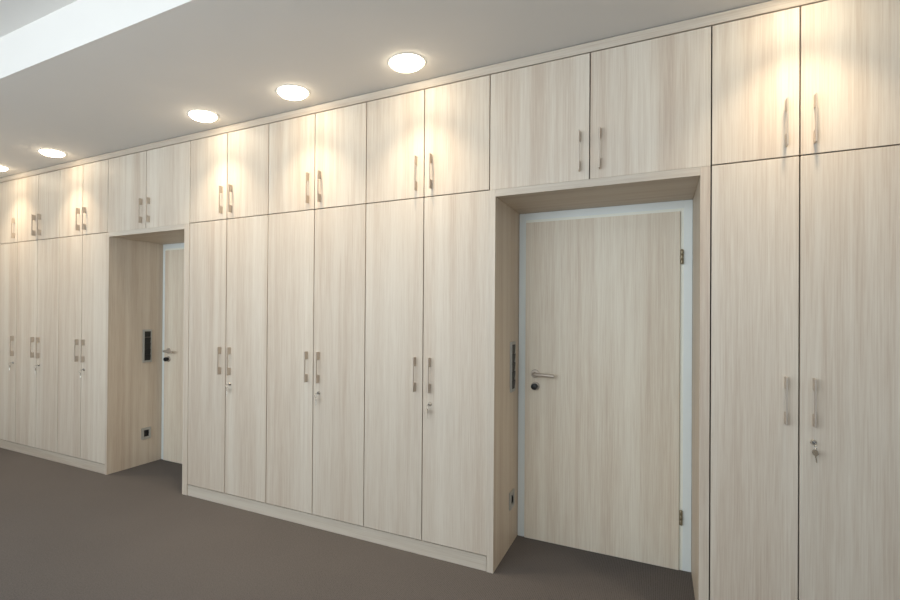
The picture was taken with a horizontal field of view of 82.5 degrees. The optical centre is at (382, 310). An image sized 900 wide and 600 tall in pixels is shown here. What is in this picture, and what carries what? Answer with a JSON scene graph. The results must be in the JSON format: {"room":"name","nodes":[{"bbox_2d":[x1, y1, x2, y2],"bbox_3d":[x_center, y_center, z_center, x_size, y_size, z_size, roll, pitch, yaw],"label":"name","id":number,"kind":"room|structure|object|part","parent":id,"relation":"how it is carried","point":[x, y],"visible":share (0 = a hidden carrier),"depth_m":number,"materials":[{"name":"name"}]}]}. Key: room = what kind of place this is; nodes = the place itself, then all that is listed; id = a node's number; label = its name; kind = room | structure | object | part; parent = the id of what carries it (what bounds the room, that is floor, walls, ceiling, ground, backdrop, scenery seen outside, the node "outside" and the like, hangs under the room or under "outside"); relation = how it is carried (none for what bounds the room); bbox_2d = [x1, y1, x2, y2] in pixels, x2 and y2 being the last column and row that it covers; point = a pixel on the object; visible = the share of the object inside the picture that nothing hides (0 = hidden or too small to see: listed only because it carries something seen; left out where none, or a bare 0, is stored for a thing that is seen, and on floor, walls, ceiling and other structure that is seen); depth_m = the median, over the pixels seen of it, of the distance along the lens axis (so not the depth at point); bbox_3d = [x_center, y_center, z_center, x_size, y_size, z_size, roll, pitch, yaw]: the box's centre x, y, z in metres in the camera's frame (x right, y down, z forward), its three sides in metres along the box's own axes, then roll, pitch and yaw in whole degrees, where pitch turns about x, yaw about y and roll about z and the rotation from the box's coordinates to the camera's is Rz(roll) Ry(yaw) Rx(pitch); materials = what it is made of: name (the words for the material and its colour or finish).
{"room":"office corridor","nodes":[
{"label":"office corridor","id":0,"kind":"room"},
{"bbox_2d":[0,448,694,599],"bbox_3d":[-1.071,1.472,1.610,8.950,0.100,5.150,0,0,28],"label":"floor","id":1,"kind":"structure","parent":0,"point":[68,532],"depth_m":2.94,"materials":[{"name":"grey carpet"}]},
{"bbox_2d":[0,439,104,473],"bbox_3d":[-3.111,1.383,5.040,1.815,0.082,0.435,0,0,28],"label":"board","id":2,"kind":"object","parent":1,"relation":"on","point":[45,454],"visible":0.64,"depth_m":4.78,"materials":[{"name":"beige wood"}]},
{"bbox_2d":[0,243,16,442],"bbox_3d":[-3.732,0.326,5.410,0.358,2.015,0.556,0,0,28],"label":"tall cabinet","id":3,"kind":"object","parent":2,"relation":"on","point":[8,252],"visible":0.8,"depth_m":5.18,"materials":[{"name":"beige wood"}]},
{"bbox_2d":[0,179,17,243],"bbox_3d":[-3.722,-1.004,5.417,0.358,0.634,0.556,0,0,28],"label":"upper cabinet","id":4,"kind":"object","parent":3,"relation":"on","point":[8,190],"visible":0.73,"depth_m":5.20,"materials":[{"name":"brown wood"}]},
{"bbox_3d":[-3.729,-0.830,5.123,0.006,0.203,0.036,0,0,28],"label":"handle","id":5,"kind":"part","parent":4,"relation":"part of","materials":[{"name":"silver metal"}]},
{"bbox_3d":[-3.738,0.359,5.117,0.006,0.203,0.036,0,0,28],"label":"handle","id":6,"kind":"part","parent":3,"relation":"part of","materials":[{"name":"silver metal"}]},
{"bbox_2d":[15,238,59,452],"bbox_3d":[-3.249,0.328,5.149,0.731,2.015,0.556,0,0,28],"label":"tall cabinet","id":7,"kind":"object","parent":2,"relation":"on","point":[37,333],"visible":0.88,"depth_m":4.92,"materials":[{"name":"beige wood"}]},
{"bbox_3d":[-3.519,0.326,5.031,0.367,2.015,0.019,0,0,28],"label":"cabinet door","id":8,"kind":"part","parent":7,"relation":"part of","materials":[{"name":"brown wood"}]},
{"bbox_3d":[-3.411,0.361,4.940,0.006,0.203,0.036,0,0,28],"label":"handle","id":9,"kind":"part","parent":7,"relation":"part of","materials":[{"name":"silver metal"}]},
{"bbox_3d":[-3.328,0.361,4.895,0.006,0.203,0.036,0,0,28],"label":"handle","id":10,"kind":"part","parent":7,"relation":"part of","materials":[{"name":"silver metal"}]},
{"bbox_2d":[17,170,60,241],"bbox_3d":[-3.239,-1.002,5.155,0.731,0.634,0.556,0,0,28],"label":"upper cabinet","id":11,"kind":"object","parent":7,"relation":"on","point":[38,195],"visible":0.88,"depth_m":4.93,"materials":[{"name":"brown wood"}]},
{"bbox_3d":[-3.510,-1.004,5.037,0.367,0.634,0.019,0,0,28],"label":"cabinet door","id":12,"kind":"part","parent":11,"relation":"part of","materials":[{"name":"brown wood"}]},
{"bbox_3d":[-3.402,-0.828,4.946,0.006,0.203,0.036,0,0,28],"label":"handle","id":13,"kind":"part","parent":11,"relation":"part of","materials":[{"name":"silver metal"}]},
{"bbox_3d":[-3.319,-0.828,4.901,0.006,0.203,0.036,0,0,28],"label":"handle","id":14,"kind":"part","parent":11,"relation":"part of","materials":[{"name":"silver metal"}]},
{"bbox_3d":[-3.186,-1.003,4.862,0.359,0.634,0.019,0,0,28],"label":"cabinet door","id":15,"kind":"part","parent":11,"relation":"part of","materials":[{"name":"brown wood"}]},
{"bbox_3d":[-3.196,0.327,4.856,0.359,2.015,0.019,0,0,28],"label":"cabinet door","id":16,"kind":"part","parent":7,"relation":"part of","materials":[{"name":"brown wood"}]},
{"bbox_2d":[57,233,106,463],"bbox_3d":[-2.608,0.331,4.802,0.716,2.015,0.556,0,0,28],"label":"tall cabinet","id":17,"kind":"object","parent":2,"relation":"on","point":[83,258],"visible":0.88,"depth_m":4.58,"materials":[{"name":"beige wood"}]},
{"bbox_3d":[-2.877,0.329,4.683,0.357,2.015,0.019,0,0,28],"label":"cabinet door","id":18,"kind":"part","parent":17,"relation":"part of","materials":[{"name":"brown wood"}]},
{"bbox_3d":[-2.772,0.364,4.595,0.006,0.203,0.036,0,0,28],"label":"handle","id":19,"kind":"part","parent":17,"relation":"part of","materials":[{"name":"silver metal"}]},
{"bbox_3d":[-2.689,0.364,4.550,0.006,0.203,0.036,0,0,28],"label":"handle","id":20,"kind":"part","parent":17,"relation":"part of","materials":[{"name":"silver metal"}]},
{"bbox_2d":[60,159,108,237],"bbox_3d":[-2.595,-0.999,4.807,0.724,0.634,0.556,0,0,28],"label":"upper cabinet","id":21,"kind":"object","parent":17,"relation":"on","point":[83,188],"visible":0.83,"depth_m":4.58,"materials":[{"name":"brown wood"}]},
{"bbox_3d":[-2.867,-1.001,4.689,0.357,0.634,0.019,0,0,28],"label":"cabinet door","id":22,"kind":"part","parent":21,"relation":"part of","materials":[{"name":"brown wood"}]},
{"bbox_3d":[-2.764,-0.825,4.601,0.006,0.203,0.036,0,0,28],"label":"handle","id":23,"kind":"part","parent":21,"relation":"part of","materials":[{"name":"silver metal"}]},
{"bbox_3d":[-2.680,-0.825,4.556,0.006,0.203,0.036,0,0,28],"label":"handle","id":24,"kind":"part","parent":21,"relation":"part of","materials":[{"name":"silver metal"}]},
{"bbox_3d":[-2.546,-1.000,4.516,0.362,0.634,0.019,0,0,28],"label":"cabinet door","id":25,"kind":"part","parent":21,"relation":"part of","materials":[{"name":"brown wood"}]},
{"bbox_3d":[-2.559,0.330,4.511,0.354,2.015,0.019,0,0,28],"label":"cabinet door","id":26,"kind":"part","parent":17,"relation":"part of","materials":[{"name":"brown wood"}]},
{"bbox_2d":[104,223,189,494],"bbox_3d":[-1.807,0.379,4.447,1.029,2.104,0.625,0,0,28],"label":"lining","id":27,"kind":"object","parent":1,"relation":"on","point":[134,277],"visible":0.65,"depth_m":4.57,"materials":[{"name":"beige wood"}]},
{"bbox_3d":[-2.247,0.377,4.686,0.030,2.104,0.624,0,0,28],"label":"panel","id":28,"kind":"part","parent":27,"relation":"part of","materials":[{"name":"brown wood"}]},
{"bbox_2d":[141,426,150,439],"bbox_3d":[-2.202,1.145,4.733,0.010,0.105,0.098,0,0,28],"label":"wall socket","id":29,"kind":"object","parent":27,"relation":"attached to","point":[144,431],"visible":1,"depth_m":4.73,"materials":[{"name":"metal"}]},
{"bbox_2d":[142,329,151,362],"bbox_3d":[-2.193,0.332,4.737,0.015,0.305,0.095,0,0,28],"label":"control panel","id":30,"kind":"object","parent":27,"relation":"attached to","point":[147,334],"visible":1,"depth_m":4.73,"materials":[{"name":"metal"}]},
{"bbox_2d":[108,141,190,231],"bbox_3d":[-1.825,-0.993,4.390,1.017,0.638,0.556,0,0,28],"label":"upper cabinet","id":31,"kind":"object","parent":27,"relation":"on","point":[150,188],"visible":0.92,"depth_m":4.15,"materials":[{"name":"brown wood"}]},
{"bbox_3d":[-2.163,-0.996,4.309,0.498,0.638,0.019,0,0,28],"label":"cabinet door","id":32,"kind":"part","parent":31,"relation":"part of","materials":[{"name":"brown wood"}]},
{"bbox_3d":[-1.998,-0.821,4.187,0.006,0.203,0.036,0,0,28],"label":"handle","id":33,"kind":"part","parent":31,"relation":"part of","materials":[{"name":"silver metal"}]},
{"bbox_3d":[-1.915,-0.821,4.142,0.006,0.203,0.036,0,0,28],"label":"handle","id":34,"kind":"part","parent":31,"relation":"part of","materials":[{"name":"silver metal"}]},
{"bbox_3d":[-1.714,-0.994,4.066,0.514,0.638,0.019,0,0,28],"label":"cabinet door","id":35,"kind":"part","parent":31,"relation":"part of","materials":[{"name":"brown wood"}]},
{"bbox_2d":[161,243,183,463],"bbox_3d":[-1.708,0.401,4.658,0.942,2.064,0.158,0,0,28],"label":"door","id":36,"kind":"structure","parent":27,"relation":"attached to","point":[173,254],"depth_m":4.80,"materials":[{"name":"beige wood"}]},
{"bbox_3d":[-2.005,0.385,4.769,0.151,0.053,0.071,0,0,28],"label":"lever handle","id":37,"kind":"part","parent":36,"relation":"part of","materials":[{"name":"silver metal"}]},
{"bbox_3d":[-1.379,0.381,4.216,0.055,2.104,0.624,0,0,28],"label":"panel","id":38,"kind":"part","parent":27,"relation":"part of","materials":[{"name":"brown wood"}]},
{"bbox_2d":[188,484,486,570],"bbox_3d":[-0.364,1.396,3.554,2.364,0.082,0.435,0,0,28],"label":"board","id":39,"kind":"object","parent":1,"relation":"on","point":[441,552],"visible":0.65,"depth_m":3.23,"materials":[{"name":"brown wood"}]},
{"bbox_2d":[187,215,268,502],"bbox_3d":[-1.040,0.339,3.954,0.783,2.015,0.556,0,0,28],"label":"tall cabinet","id":40,"kind":"object","parent":39,"relation":"on","point":[228,271],"visible":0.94,"depth_m":3.72,"materials":[{"name":"beige wood"}]},
{"bbox_3d":[-1.324,0.336,3.843,0.389,2.015,0.019,0,0,28],"label":"cabinet door","id":41,"kind":"part","parent":40,"relation":"part of","materials":[{"name":"brown wood"}]},
{"bbox_3d":[-1.206,0.371,3.747,0.006,0.203,0.036,0,0,28],"label":"handle","id":42,"kind":"part","parent":40,"relation":"part of","materials":[{"name":"silver metal"}]},
{"bbox_3d":[-1.123,0.372,3.702,0.006,0.203,0.036,0,0,28],"label":"handle","id":43,"kind":"part","parent":40,"relation":"part of","materials":[{"name":"silver metal"}]},
{"bbox_2d":[190,124,270,222],"bbox_3d":[-1.030,-0.991,3.960,0.781,0.634,0.556,0,0,28],"label":"upper cabinet","id":44,"kind":"object","parent":40,"relation":"on","point":[230,171],"visible":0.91,"depth_m":3.73,"materials":[{"name":"brown wood"}]},
{"bbox_3d":[-1.313,-0.994,3.849,0.387,0.634,0.019,0,0,28],"label":"cabinet door","id":45,"kind":"part","parent":44,"relation":"part of","materials":[{"name":"brown wood"}]},
{"bbox_3d":[-1.197,-0.818,3.753,0.006,0.203,0.036,0,0,28],"label":"handle","id":46,"kind":"part","parent":44,"relation":"part of","materials":[{"name":"silver metal"}]},
{"bbox_3d":[-1.114,-0.817,3.708,0.006,0.203,0.036,0,0,28],"label":"handle","id":47,"kind":"part","parent":44,"relation":"part of","materials":[{"name":"silver metal"}]},
{"bbox_3d":[-0.968,-0.992,3.662,0.389,0.634,0.019,0,0,28],"label":"cabinet door","id":48,"kind":"part","parent":44,"relation":"part of","materials":[{"name":"brown wood"}]},
{"bbox_3d":[-0.978,0.338,3.655,0.389,2.015,0.019,0,0,28],"label":"cabinet door","id":49,"kind":"part","parent":40,"relation":"part of","materials":[{"name":"brown wood"}]},
{"bbox_2d":[266,204,365,525],"bbox_3d":[-0.345,0.342,3.578,0.788,2.015,0.556,0,0,28],"label":"tall cabinet","id":50,"kind":"object","parent":39,"relation":"on","point":[317,258],"visible":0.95,"depth_m":3.35,"materials":[{"name":"beige wood"}]},
{"bbox_3d":[-0.629,0.340,3.467,0.393,2.015,0.019,0,0,28],"label":"cabinet door","id":51,"kind":"part","parent":50,"relation":"part of","materials":[{"name":"brown wood"}]},
{"bbox_3d":[-0.510,0.375,3.370,0.006,0.203,0.036,0,0,28],"label":"handle","id":52,"kind":"part","parent":50,"relation":"part of","materials":[{"name":"silver metal"}]},
{"bbox_3d":[-0.426,0.375,3.325,0.006,0.203,0.036,0,0,28],"label":"handle","id":53,"kind":"part","parent":50,"relation":"part of","materials":[{"name":"silver metal"}]},
{"bbox_2d":[269,103,366,213],"bbox_3d":[-0.335,-0.988,3.584,0.788,0.634,0.556,0,0,28],"label":"upper cabinet","id":54,"kind":"object","parent":50,"relation":"on","point":[318,160],"visible":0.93,"depth_m":3.35,"materials":[{"name":"brown wood"}]},
{"bbox_3d":[-0.620,-0.991,3.474,0.393,0.634,0.019,0,0,28],"label":"cabinet door","id":55,"kind":"part","parent":54,"relation":"part of","materials":[{"name":"brown wood"}]},
{"bbox_3d":[-0.501,-0.814,3.376,0.006,0.203,0.036,0,0,28],"label":"handle","id":56,"kind":"part","parent":54,"relation":"part of","materials":[{"name":"silver metal"}]},
{"bbox_3d":[-0.417,-0.814,3.331,0.006,0.203,0.036,0,0,28],"label":"handle","id":57,"kind":"part","parent":54,"relation":"part of","materials":[{"name":"silver metal"}]},
{"bbox_3d":[-0.271,-0.989,3.285,0.390,0.634,0.019,0,0,28],"label":"cabinet door","id":58,"kind":"part","parent":54,"relation":"part of","materials":[{"name":"brown wood"}]},
{"bbox_3d":[-0.281,0.341,3.278,0.390,2.015,0.019,0,0,28],"label":"cabinet door","id":59,"kind":"part","parent":50,"relation":"part of","materials":[{"name":"brown wood"}]},
{"bbox_2d":[364,191,488,555],"bbox_3d":[0.351,0.345,3.201,0.784,2.015,0.556,0,0,28],"label":"tall cabinet","id":60,"kind":"object","parent":39,"relation":"on","point":[426,318],"visible":0.94,"depth_m":2.97,"materials":[{"name":"beige wood"}]},
{"bbox_3d":[0.067,0.343,3.090,0.391,2.015,0.019,0,0,28],"label":"cabinet door","id":61,"kind":"part","parent":60,"relation":"part of","materials":[{"name":"brown wood"}]},
{"bbox_3d":[0.186,0.378,2.994,0.006,0.203,0.036,0,0,28],"label":"handle","id":62,"kind":"part","parent":60,"relation":"part of","materials":[{"name":"silver metal"}]},
{"bbox_2d":[366,75,490,203],"bbox_3d":[0.361,-0.985,3.207,0.785,0.634,0.556,0,0,28],"label":"upper cabinet","id":63,"kind":"object","parent":60,"relation":"on","point":[431,142],"visible":0.87,"depth_m":2.98,"materials":[{"name":"brown wood"}]},
{"bbox_3d":[0.077,-0.987,3.097,0.391,0.634,0.019,0,0,28],"label":"cabinet door","id":64,"kind":"part","parent":63,"relation":"part of","materials":[{"name":"brown wood"}]},
{"bbox_3d":[0.195,-0.811,3.000,0.006,0.203,0.036,0,0,28],"label":"handle","id":65,"kind":"part","parent":63,"relation":"part of","materials":[{"name":"silver metal"}]},
{"bbox_3d":[0.279,-0.811,2.955,0.006,0.203,0.036,0,0,28],"label":"handle","id":66,"kind":"part","parent":63,"relation":"part of","materials":[{"name":"silver metal"}]},
{"bbox_3d":[0.424,-0.986,2.909,0.389,0.634,0.019,0,0,28],"label":"cabinet door","id":67,"kind":"part","parent":63,"relation":"part of","materials":[{"name":"brown wood"}]},
{"bbox_3d":[0.270,0.378,2.949,0.006,0.203,0.036,0,0,28],"label":"handle","id":68,"kind":"part","parent":60,"relation":"part of","materials":[{"name":"silver metal"}]},
{"bbox_3d":[0.414,0.344,2.902,0.388,2.015,0.019,0,0,28],"label":"cabinet door","id":69,"kind":"part","parent":60,"relation":"part of","materials":[{"name":"brown wood"}]},
{"bbox_2d":[486,166,710,599],"bbox_3d":[1.182,0.393,2.830,1.032,2.104,0.625,0,0,28],"label":"lining","id":70,"kind":"object","parent":1,"relation":"on","point":[506,205],"visible":0.92,"depth_m":2.78,"materials":[{"name":"brown wood"}]},
{"bbox_3d":[0.745,0.391,3.067,0.037,2.104,0.624,0,0,28],"label":"panel","id":71,"kind":"part","parent":70,"relation":"part of","materials":[{"name":"brown wood"}]},
{"bbox_2d":[509,488,514,509],"bbox_3d":[0.793,1.159,3.112,0.010,0.105,0.098,0,0,28],"label":"wall socket","id":72,"kind":"object","parent":70,"relation":"attached to","point":[512,493],"visible":1,"depth_m":3.11,"materials":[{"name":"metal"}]},
{"bbox_2d":[510,341,515,391],"bbox_3d":[0.802,0.346,3.117,0.015,0.305,0.095,0,0,28],"label":"control panel","id":73,"kind":"object","parent":70,"relation":"attached to","point":[512,344],"visible":1,"depth_m":3.09,"materials":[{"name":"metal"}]},
{"bbox_2d":[490,26,710,189],"bbox_3d":[1.162,-0.979,2.774,1.027,0.638,0.556,0,0,28],"label":"upper cabinet","id":74,"kind":"object","parent":70,"relation":"on","point":[644,106],"visible":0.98,"depth_m":2.52,"materials":[{"name":"brown wood"}]},
{"bbox_3d":[0.824,-0.982,2.692,0.510,0.638,0.019,0,0,28],"label":"cabinet door","id":75,"kind":"part","parent":74,"relation":"part of","materials":[{"name":"brown wood"}]},
{"bbox_3d":[0.995,-0.807,2.567,0.006,0.203,0.036,0,0,28],"label":"handle","id":76,"kind":"part","parent":74,"relation":"part of","materials":[{"name":"silver metal"}]},
{"bbox_3d":[1.078,-0.807,2.522,0.006,0.203,0.036,0,0,28],"label":"handle","id":77,"kind":"part","parent":74,"relation":"part of","materials":[{"name":"silver metal"}]},
{"bbox_3d":[1.278,-0.980,2.447,0.512,0.638,0.019,0,0,28],"label":"cabinet door","id":78,"kind":"part","parent":74,"relation":"part of","materials":[{"name":"brown wood"}]},
{"bbox_2d":[518,200,692,571],"bbox_3d":[1.292,0.415,3.035,0.954,2.064,0.158,0,0,28],"label":"door","id":79,"kind":"structure","parent":70,"relation":"attached to","point":[605,375],"depth_m":3.00,"materials":[{"name":"beige wood"}]},
{"bbox_3d":[0.951,0.477,3.176,0.039,0.039,0.041,0,0,28],"label":"lock knob","id":80,"kind":"part","parent":79,"relation":"part of","materials":[{"name":"black plastic"}]},
{"bbox_3d":[0.990,0.399,3.149,0.151,0.053,0.071,0,0,28],"label":"lever handle","id":81,"kind":"part","parent":79,"relation":"part of","materials":[{"name":"silver metal"}]},
{"bbox_3d":[1.619,0.395,2.594,0.039,2.104,0.624,0,0,28],"label":"panel","id":82,"kind":"part","parent":70,"relation":"part of","materials":[{"name":"brown wood"}]},
{"bbox_3d":[1.869,1.407,2.346,0.637,0.082,0.435,0,0,28],"label":"board","id":83,"kind":"object","parent":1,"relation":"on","visible":0},
{"bbox_2d":[709,145,899,599],"bbox_3d":[1.887,0.353,2.370,0.634,2.015,0.556,0,0,28],"label":"tall cabinet","id":84,"kind":"object","parent":83,"relation":"on","point":[805,250],"visible":0.94,"depth_m":2.15,"materials":[{"name":"brown wood"}]},
{"bbox_3d":[1.635,0.350,2.242,0.313,2.015,0.019,0,0,28],"label":"cabinet door","id":85,"kind":"part","parent":84,"relation":"part of","materials":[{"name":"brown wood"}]},
{"bbox_3d":[1.720,0.385,2.164,0.006,0.203,0.036,0,0,28],"label":"handle","id":86,"kind":"part","parent":84,"relation":"part of","materials":[{"name":"silver metal"}]},
{"bbox_2d":[710,0,899,170],"bbox_3d":[1.897,-0.977,2.376,0.634,0.634,0.556,0,0,28],"label":"upper cabinet","id":87,"kind":"object","parent":84,"relation":"on","point":[823,77],"visible":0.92,"depth_m":2.15,"materials":[{"name":"brown wood"}]},
{"bbox_3d":[1.645,-0.980,2.248,0.313,0.634,0.019,0,0,28],"label":"cabinet door","id":88,"kind":"part","parent":87,"relation":"part of","materials":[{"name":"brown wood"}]},
{"bbox_3d":[1.729,-0.804,2.170,0.006,0.203,0.036,0,0,28],"label":"handle","id":89,"kind":"part","parent":87,"relation":"part of","materials":[{"name":"silver metal"}]},
{"bbox_3d":[1.812,-0.803,2.125,0.006,0.203,0.036,0,0,28],"label":"handle","id":90,"kind":"part","parent":87,"relation":"part of","materials":[{"name":"silver metal"}]},
{"bbox_3d":[1.926,-0.978,2.096,0.316,0.634,0.019,0,0,28],"label":"cabinet door","id":91,"kind":"part","parent":87,"relation":"part of","materials":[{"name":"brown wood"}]},
{"bbox_3d":[1.804,0.386,2.119,0.006,0.203,0.036,0,0,28],"label":"handle","id":92,"kind":"part","parent":84,"relation":"part of","materials":[{"name":"silver metal"}]},
{"bbox_2d":[812,442,818,462],"bbox_3d":[1.799,0.588,2.117,0.015,0.089,0.055,0,0,19],"label":"bunch","id":93,"kind":"object","parent":84,"relation":"attached to","point":[815,453],"visible":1,"depth_m":2.10,"materials":[{"name":"metal"}]},
{"bbox_3d":[1.916,0.352,2.090,0.316,2.015,0.019,0,0,28],"label":"cabinet door","id":94,"kind":"part","parent":84,"relation":"part of","materials":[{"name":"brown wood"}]},
{"bbox_2d":[0,0,771,177],"bbox_3d":[-1.048,-1.603,1.625,8.950,0.450,5.150,0,0,28],"label":"ceiling","id":95,"kind":"structure","parent":0,"point":[80,79],"depth_m":2.72,"materials":[{"name":"white paint"}]},
{"bbox_2d":[0,165,8,170],"bbox_3d":[-3.731,-1.368,4.897,0.216,0.026,0.216,0,0,28],"label":"recessed light","id":96,"kind":"object","parent":95,"relation":"in","point":[2,168],"visible":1,"depth_m":4.90,"materials":[{"name":"beige"}]},
{"bbox_2d":[37,149,66,156],"bbox_3d":[-2.882,-1.364,4.431,0.216,0.026,0.216,0,0,28],"label":"recessed light","id":97,"kind":"object","parent":95,"relation":"in","point":[48,152],"visible":1,"depth_m":4.39,"materials":[{"name":"beige"}]},
{"bbox_2d":[187,109,218,121],"bbox_3d":[-1.260,-1.356,3.568,0.216,0.026,0.216,0,0,28],"label":"recessed light","id":98,"kind":"object","parent":95,"relation":"in","point":[200,115],"visible":1,"depth_m":3.53,"materials":[{"name":"beige"}]},
{"bbox_2d":[275,84,309,99],"bbox_3d":[-0.560,-1.353,3.178,0.216,0.026,0.216,0,0,28],"label":"recessed light","id":99,"kind":"object","parent":95,"relation":"in","point":[288,91],"visible":1,"depth_m":3.14,"materials":[{"name":"beige"}]},
{"bbox_2d":[387,52,425,72],"bbox_3d":[0.133,-1.350,2.792,0.216,0.026,0.216,0,0,28],"label":"recessed light","id":100,"kind":"object","parent":95,"relation":"in","point":[406,62],"visible":1,"depth_m":2.75,"materials":[{"name":"beige"}]},
{"bbox_2d":[0,0,827,182],"bbox_3d":[-0.841,-1.337,3.881,6.890,0.048,0.520,0,0,28],"label":"fascia board","id":101,"kind":"object","parent":95,"relation":"attached to","point":[772,6],"visible":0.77,"depth_m":2.83,"materials":[{"name":"brown wood"}]}
]}

